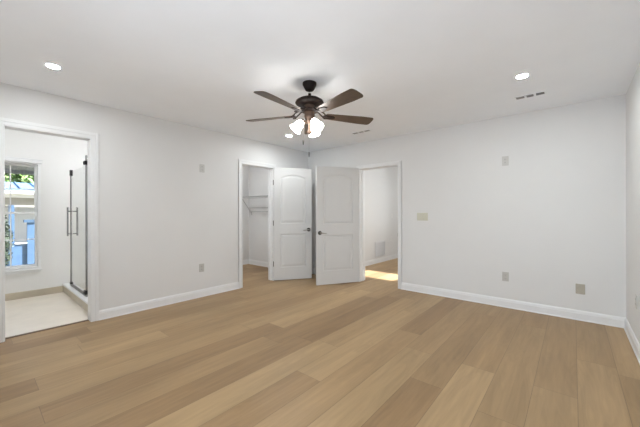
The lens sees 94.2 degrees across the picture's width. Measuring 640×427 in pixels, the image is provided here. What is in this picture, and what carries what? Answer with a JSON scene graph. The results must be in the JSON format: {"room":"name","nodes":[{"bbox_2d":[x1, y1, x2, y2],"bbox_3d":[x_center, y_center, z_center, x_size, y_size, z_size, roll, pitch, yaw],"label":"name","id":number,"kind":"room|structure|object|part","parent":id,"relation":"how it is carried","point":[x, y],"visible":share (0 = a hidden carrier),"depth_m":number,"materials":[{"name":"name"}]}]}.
{"room":"empty bedroom","nodes":[
{"label":"empty bedroom","id":0,"kind":"room"},
{"bbox_2d":[5,129,86,293],"bbox_3d":[-4.134,-0.005,4.504,0.150,2.440,2.550,0,0,40],"label":"wall","id":1,"kind":"structure","parent":0,"point":[59,155],"depth_m":4.52,"materials":[{"name":"paint"}]},
{"bbox_2d":[5,165,33,174],"bbox_3d":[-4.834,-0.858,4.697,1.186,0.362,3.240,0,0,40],"label":"window blind","id":2,"kind":"object","parent":1,"relation":"attached to","point":[14,169],"visible":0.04,"depth_m":5.11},
{"bbox_2d":[5,156,42,274],"bbox_3d":[-4.367,0.037,4.202,0.186,1.645,0.644,0,0,40],"label":"window","id":3,"kind":"structure","parent":1,"relation":"in","point":[14,161],"depth_m":4.36,"materials":[{"name":"paint"}]},
{"bbox_3d":[-4.405,-0.348,4.233,0.030,0.723,0.548,0,0,40],"label":"sash","id":4,"kind":"part","parent":3,"relation":"part of","materials":[{"name":"glass"}]},
{"bbox_3d":[-4.376,0.382,4.210,0.030,0.797,0.548,0,0,40],"label":"sash","id":5,"kind":"part","parent":3,"relation":"part of","materials":[{"name":"glass"}]},
{"bbox_3d":[-4.309,0.835,4.153,0.035,0.050,0.638,0,0,40],"label":"sill","id":6,"kind":"part","parent":3,"relation":"part of","materials":[{"name":"paint"}]},
{"bbox_3d":[-4.312,-0.757,4.153,0.036,0.057,0.644,0,0,40],"label":"casing","id":7,"kind":"part","parent":3,"relation":"part of","materials":[{"name":"paint"}]},
{"bbox_2d":[5,286,62,300],"bbox_3d":[-4.426,1.168,4.032,0.012,0.095,1.450,0,0,40],"label":"baseboard","id":8,"kind":"structure","parent":1,"relation":"attached to","point":[32,293],"depth_m":4.33,"materials":[{"name":"beige tile"}]},
{"bbox_2d":[0,82,307,309],"bbox_3d":[-1.897,-0.010,4.176,0.118,2.440,4.950,0,0,40],"label":"wall","id":9,"kind":"structure","parent":0,"point":[161,217],"depth_m":3.84,"materials":[{"name":"paint"}]},
{"bbox_2d":[0,117,98,342],"bbox_3d":[-2.812,0.158,3.100,0.152,2.108,0.801,0,0,40],"label":"door frame","id":10,"kind":"structure","parent":9,"relation":"attached to","point":[92,139],"depth_m":3.31,"materials":[{"name":"paint"}]},
{"bbox_2d":[99,282,238,319],"bbox_3d":[-1.899,1.155,4.065,0.020,0.109,1.849,0,0,40],"label":"baseboard","id":11,"kind":"structure","parent":9,"relation":"attached to","point":[154,303],"depth_m":3.88,"materials":[{"name":"paint"}]},
{"bbox_2d":[199,264,203,271],"bbox_3d":[-1.709,0.789,4.298,0.009,0.116,0.072,0,0,40],"label":"wall outlet","id":12,"kind":"object","parent":9,"relation":"attached to","point":[201,266],"visible":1,"depth_m":4.29,"materials":[{"name":"grey plastic"}]},
{"bbox_2d":[200,164,204,172],"bbox_3d":[-1.705,-0.649,4.306,0.009,0.116,0.072,0,0,40],"label":"wall outlet","id":13,"kind":"object","parent":9,"relation":"attached to","point":[202,166],"visible":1,"depth_m":4.31,"materials":[{"name":"grey plastic"}]},
{"bbox_2d":[238,159,275,288],"bbox_3d":[-1.098,0.168,5.115,0.152,2.080,0.791,0,0,40],"label":"door frame","id":14,"kind":"structure","parent":9,"relation":"attached to","point":[241,162],"depth_m":5.20,"materials":[{"name":"paint"}]},
{"bbox_2d":[273,167,311,279],"bbox_3d":[-0.493,0.191,5.387,0.704,2.008,0.144,0,0,-17],"label":"door","id":15,"kind":"structure","parent":9,"relation":"in","point":[292,223],"depth_m":5.38,"materials":[{"name":"paint"}]},
{"bbox_2d":[242,166,248,259],"bbox_3d":[-2.410,-0.009,6.431,0.180,2.440,2.520,0,0,40],"label":"wall","id":16,"kind":"structure","parent":0,"point":[245,169],"depth_m":7.05,"materials":[{"name":"paint"}]},
{"bbox_2d":[249,167,267,261],"bbox_3d":[-0.967,-0.012,6.674,1.702,2.440,0.280,0,0,40],"label":"wall","id":17,"kind":"structure","parent":0,"point":[258,177],"depth_m":6.88,"materials":[{"name":"paint"}]},
{"bbox_2d":[243,195,267,214],"bbox_3d":[-1.168,-0.168,6.456,1.644,0.416,0.312,0,0,40],"label":"wire shelf","id":18,"kind":"object","parent":17,"relation":"attached to","point":[262,196],"visible":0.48,"depth_m":6.61,"materials":[{"name":"white metal"}]},
{"bbox_2d":[249,259,267,266],"bbox_3d":[-1.054,1.153,6.553,1.682,0.109,0.020,0,0,40],"label":"baseboard","id":19,"kind":"structure","parent":17,"relation":"attached to","point":[253,262],"depth_m":6.86,"materials":[{"name":"paint"}]},
{"bbox_2d":[0,258,639,426],"bbox_3d":[0.360,1.255,4.720,6.712,0.100,9.000,0,0,40],"label":"floor","id":20,"kind":"structure","parent":0,"point":[370,352],"depth_m":2.39,"materials":[{"name":"brown wood"}]},
{"bbox_2d":[5,319,88,338],"bbox_3d":[-2.829,1.209,3.117,0.040,0.006,0.651,0,0,40],"label":"threshold","id":21,"kind":"object","parent":20,"relation":"on","point":[87,319],"visible":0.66,"depth_m":3.08,"materials":[{"name":"brown wood"}]},
{"bbox_2d":[63,286,87,311],"bbox_3d":[-3.247,1.160,4.053,1.782,0.105,0.110,0,0,40],"label":"shower curb","id":22,"kind":"object","parent":20,"relation":"on","point":[66,291],"visible":0.16,"depth_m":4.01,"materials":[{"name":"beige tile"}]},
{"bbox_2d":[62,283,87,304],"bbox_3d":[-3.247,1.095,4.053,1.782,0.025,0.130,0,0,40],"label":"cap","id":23,"kind":"object","parent":22,"relation":"on","point":[82,297],"visible":0.36,"depth_m":4.12,"materials":[{"name":"paint"}]},
{"bbox_2d":[67,155,87,296],"bbox_3d":[-3.372,0.168,4.151,0.952,1.830,0.129,0,0,40],"label":"shower door","id":24,"kind":"structure","parent":23,"relation":"on","point":[85,292],"depth_m":3.86,"materials":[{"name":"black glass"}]},
{"bbox_3d":[-3.671,0.124,4.361,0.019,0.420,0.061,0,0,40],"label":"handle","id":25,"kind":"part","parent":24,"relation":"part of","materials":[{"name":"silver metal"}]},
{"bbox_3d":[-3.627,0.123,4.413,0.019,0.420,0.061,0,0,40],"label":"handle","id":26,"kind":"part","parent":24,"relation":"part of","materials":[{"name":"silver metal"}]},
{"bbox_3d":[-3.379,1.067,4.158,0.905,0.032,0.020,0,0,40],"label":"rail","id":27,"kind":"part","parent":24,"relation":"part of","materials":[{"name":"silver metal"}]},
{"bbox_3d":[-3.027,0.167,3.857,0.023,1.830,0.023,0,0,40],"label":"pivot post","id":28,"kind":"part","parent":24,"relation":"part of","materials":[{"name":"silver metal"}]},
{"bbox_2d":[0,0,639,151],"bbox_3d":[0.355,-1.285,4.720,6.712,0.100,9.000,0,0,40],"label":"ceiling","id":29,"kind":"structure","parent":0,"point":[416,65],"depth_m":2.33,"materials":[{"name":"paint"}]},
{"bbox_2d":[44,63,60,68],"bbox_3d":[-2.231,-1.227,2.486,0.108,0.004,0.108,0,0,40],"label":"recessed light","id":30,"kind":"object","parent":29,"relation":"in","point":[50,65],"visible":1,"depth_m":2.48,"materials":[{"name":"paint"}]},
{"bbox_2d":[246,80,372,156],"bbox_3d":[-0.109,-0.879,2.787,1.270,0.711,1.247,0,0,40],"label":"ceiling fan","id":31,"kind":"object","parent":29,"relation":"hanging from","point":[309,105],"visible":1,"depth_m":2.76,"materials":[{"name":"brown wood"}]},
{"bbox_3d":[-0.488,-0.933,2.942,0.507,0.006,0.140,0,12,17],"label":"fan blade","id":32,"kind":"part","parent":31,"relation":"part of","materials":[{"name":"brown wood"}]},
{"bbox_3d":[-0.331,-0.934,2.490,0.140,0.006,0.507,14,8,34],"label":"fan blade","id":33,"kind":"part","parent":31,"relation":"part of","materials":[{"name":"brown wood"}]},
{"bbox_3d":[-0.224,-0.810,2.790,0.116,0.135,0.125,0,0,40],"label":"lamp shade","id":34,"kind":"part","parent":31,"relation":"part of","materials":[{"name":"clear glass"}]},
{"bbox_3d":[-0.107,-0.934,3.230,0.140,0.006,0.507,-12,0,-1],"label":"fan blade","id":35,"kind":"part","parent":31,"relation":"part of","materials":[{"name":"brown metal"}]},
{"bbox_3d":[-0.065,-0.810,2.945,0.115,0.135,0.126,0,0,40],"label":"lamp shade","id":36,"kind":"part","parent":31,"relation":"part of","materials":[{"name":"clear glass"}]},
{"bbox_3d":[-0.036,-0.810,2.716,0.128,0.135,0.115,0,0,40],"label":"lamp shade","id":37,"kind":"part","parent":31,"relation":"part of","materials":[{"name":"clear glass"}]},
{"bbox_3d":[0.147,-0.935,2.499,0.140,0.006,0.507,15,-9,-36],"label":"fan blade","id":38,"kind":"part","parent":31,"relation":"part of","materials":[{"name":"brown wood"}]},
{"bbox_3d":[0.285,-0.935,2.957,0.507,0.006,0.140,0,-12,-19],"label":"fan blade","id":39,"kind":"part","parent":31,"relation":"part of","materials":[{"name":"brown wood"}]},
{"bbox_2d":[351,129,371,133],"bbox_3d":[0.626,-1.231,4.516,0.318,0.008,0.088,0,0,40],"label":"ceiling vent","id":40,"kind":"object","parent":29,"relation":"in","point":[367,130],"visible":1,"depth_m":4.48,"materials":[{"name":"metal"}]},
{"bbox_2d":[515,73,528,78],"bbox_3d":[1.824,-1.236,2.687,0.108,0.004,0.108,0,0,40],"label":"recessed light","id":41,"kind":"object","parent":29,"relation":"in","point":[520,76],"visible":1,"depth_m":2.68,"materials":[{"name":"paint"}]},
{"bbox_2d":[514,91,545,99],"bbox_3d":[2.209,-1.235,3.130,0.270,0.008,0.098,0,0,40],"label":"ceiling vent","id":42,"kind":"object","parent":29,"relation":"in","point":[541,92],"visible":1,"depth_m":3.12,"materials":[{"name":"metal"}]},
{"bbox_2d":[365,167,397,260],"bbox_3d":[1.373,-0.017,7.250,0.100,2.440,3.630,0,0,40],"label":"wall","id":43,"kind":"structure","parent":0,"point":[381,185],"depth_m":7.35,"materials":[{"name":"paint"}]},
{"bbox_2d":[375,241,384,256],"bbox_3d":[1.478,0.873,7.287,0.012,0.370,0.500,0,0,40],"label":"air vent","id":44,"kind":"object","parent":43,"relation":"in","point":[380,245],"visible":1,"depth_m":7.26,"materials":[{"name":"paint"}]},
{"bbox_2d":[365,254,397,265],"bbox_3d":[1.421,1.148,7.212,0.020,0.109,3.630,0,0,40],"label":"baseboard","id":45,"kind":"structure","parent":43,"relation":"attached to","point":[382,259],"depth_m":7.30,"materials":[{"name":"paint"}]},
{"bbox_2d":[308,94,625,317],"bbox_3d":[1.537,-0.018,4.616,4.780,2.440,0.170,0,0,40],"label":"wall","id":46,"kind":"structure","parent":0,"point":[553,218],"depth_m":3.69,"materials":[{"name":"paint"}]},
{"bbox_2d":[316,166,358,284],"bbox_3d":[0.310,0.206,5.057,0.790,1.973,0.144,0,0,-18],"label":"door","id":47,"kind":"structure","parent":46,"relation":"in","point":[337,188],"depth_m":5.04,"materials":[{"name":"paint"}]},
{"bbox_2d":[356,161,401,288],"bbox_3d":[1.026,0.186,5.051,0.840,2.035,0.204,0,0,40],"label":"door frame","id":48,"kind":"structure","parent":46,"relation":"attached to","point":[362,168],"depth_m":5.21,"materials":[{"name":"paint"}]},
{"bbox_2d":[417,213,427,220],"bbox_3d":[1.542,0.053,4.490,0.165,0.116,0.016,0,0,40],"label":"light switch","id":49,"kind":"object","parent":46,"relation":"attached to","point":[420,216],"visible":1,"depth_m":4.49,"materials":[{"name":"beige plastic"}]},
{"bbox_2d":[502,156,508,165],"bbox_3d":[2.363,-0.666,3.795,0.072,0.120,0.009,0,0,40],"label":"wall outlet","id":50,"kind":"object","parent":46,"relation":"attached to","point":[505,159],"visible":1,"depth_m":3.79,"materials":[{"name":"grey plastic"}]},
{"bbox_2d":[502,272,508,280],"bbox_3d":[2.366,0.809,3.795,0.072,0.116,0.009,0,0,40],"label":"wall outlet","id":51,"kind":"object","parent":46,"relation":"attached to","point":[505,275],"visible":1,"depth_m":3.79,"materials":[{"name":"grey plastic"}]},
{"bbox_2d":[401,282,625,327],"bbox_3d":[2.236,1.146,3.899,2.491,0.109,0.020,0,0,40],"label":"baseboard","id":52,"kind":"structure","parent":46,"relation":"attached to","point":[615,321],"depth_m":3.66,"materials":[{"name":"paint"}]},
{"bbox_2d":[576,284,584,294],"bbox_3d":[2.913,0.850,3.330,0.080,0.112,0.008,0,0,40],"label":"blank plate","id":53,"kind":"object","parent":46,"relation":"attached to","point":[580,288],"visible":1,"depth_m":3.33,"materials":[{"name":"beige plastic"}]},
{"bbox_2d":[626,63,639,343],"bbox_3d":[1.642,-0.018,1.166,0.150,2.440,4.950,0,0,40],"label":"wall","id":54,"kind":"structure","parent":0,"point":[633,92],"depth_m":2.72,"materials":[{"name":"paint"}]},
{"bbox_2d":[624,318,639,363],"bbox_3d":[1.573,1.148,1.214,0.020,0.109,4.930,0,0,40],"label":"baseboard","id":55,"kind":"structure","parent":54,"relation":"attached to","point":[630,334],"depth_m":2.68,"materials":[{"name":"paint"}]},
{"label":"outside","id":56,"kind":"structure","parent":0,"visible":0},
{"bbox_3d":[-11.790,1.781,12.561,21.940,0.100,23.000,0,0,40],"label":"ground","id":57,"kind":"structure","parent":56,"visible":0},
{"bbox_2d":[5,215,13,265],"bbox_3d":[-8.463,0.832,7.782,0.658,1.835,0.651,0,0,40],"label":"bush","id":58,"kind":"object","parent":57,"relation":"on","point":[7,227],"visible":0.41,"depth_m":7.89,"materials":[{"name":"green plant"}]},
{"bbox_2d":[5,173,33,190],"bbox_3d":[-13.751,-0.330,13.349,3.909,4.148,3.904,0,0,40],"label":"tree","id":59,"kind":"object","parent":57,"relation":"on","point":[19,178],"visible":0.06,"depth_m":12.54,"materials":[{"name":"green plant"}]},
{"bbox_2d":[5,182,34,265],"bbox_3d":[-10.184,0.295,10.864,3.790,2.865,11.000,0,0,40],"label":"house","id":60,"kind":"structure","parent":57,"relation":"on","point":[23,225],"depth_m":9.37,"materials":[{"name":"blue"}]},
{"bbox_3d":[-8.914,1.340,9.786,0.080,0.770,9.500,0,0,40],"label":"railing","id":61,"kind":"part","parent":60,"relation":"part of","materials":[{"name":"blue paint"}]}
]}

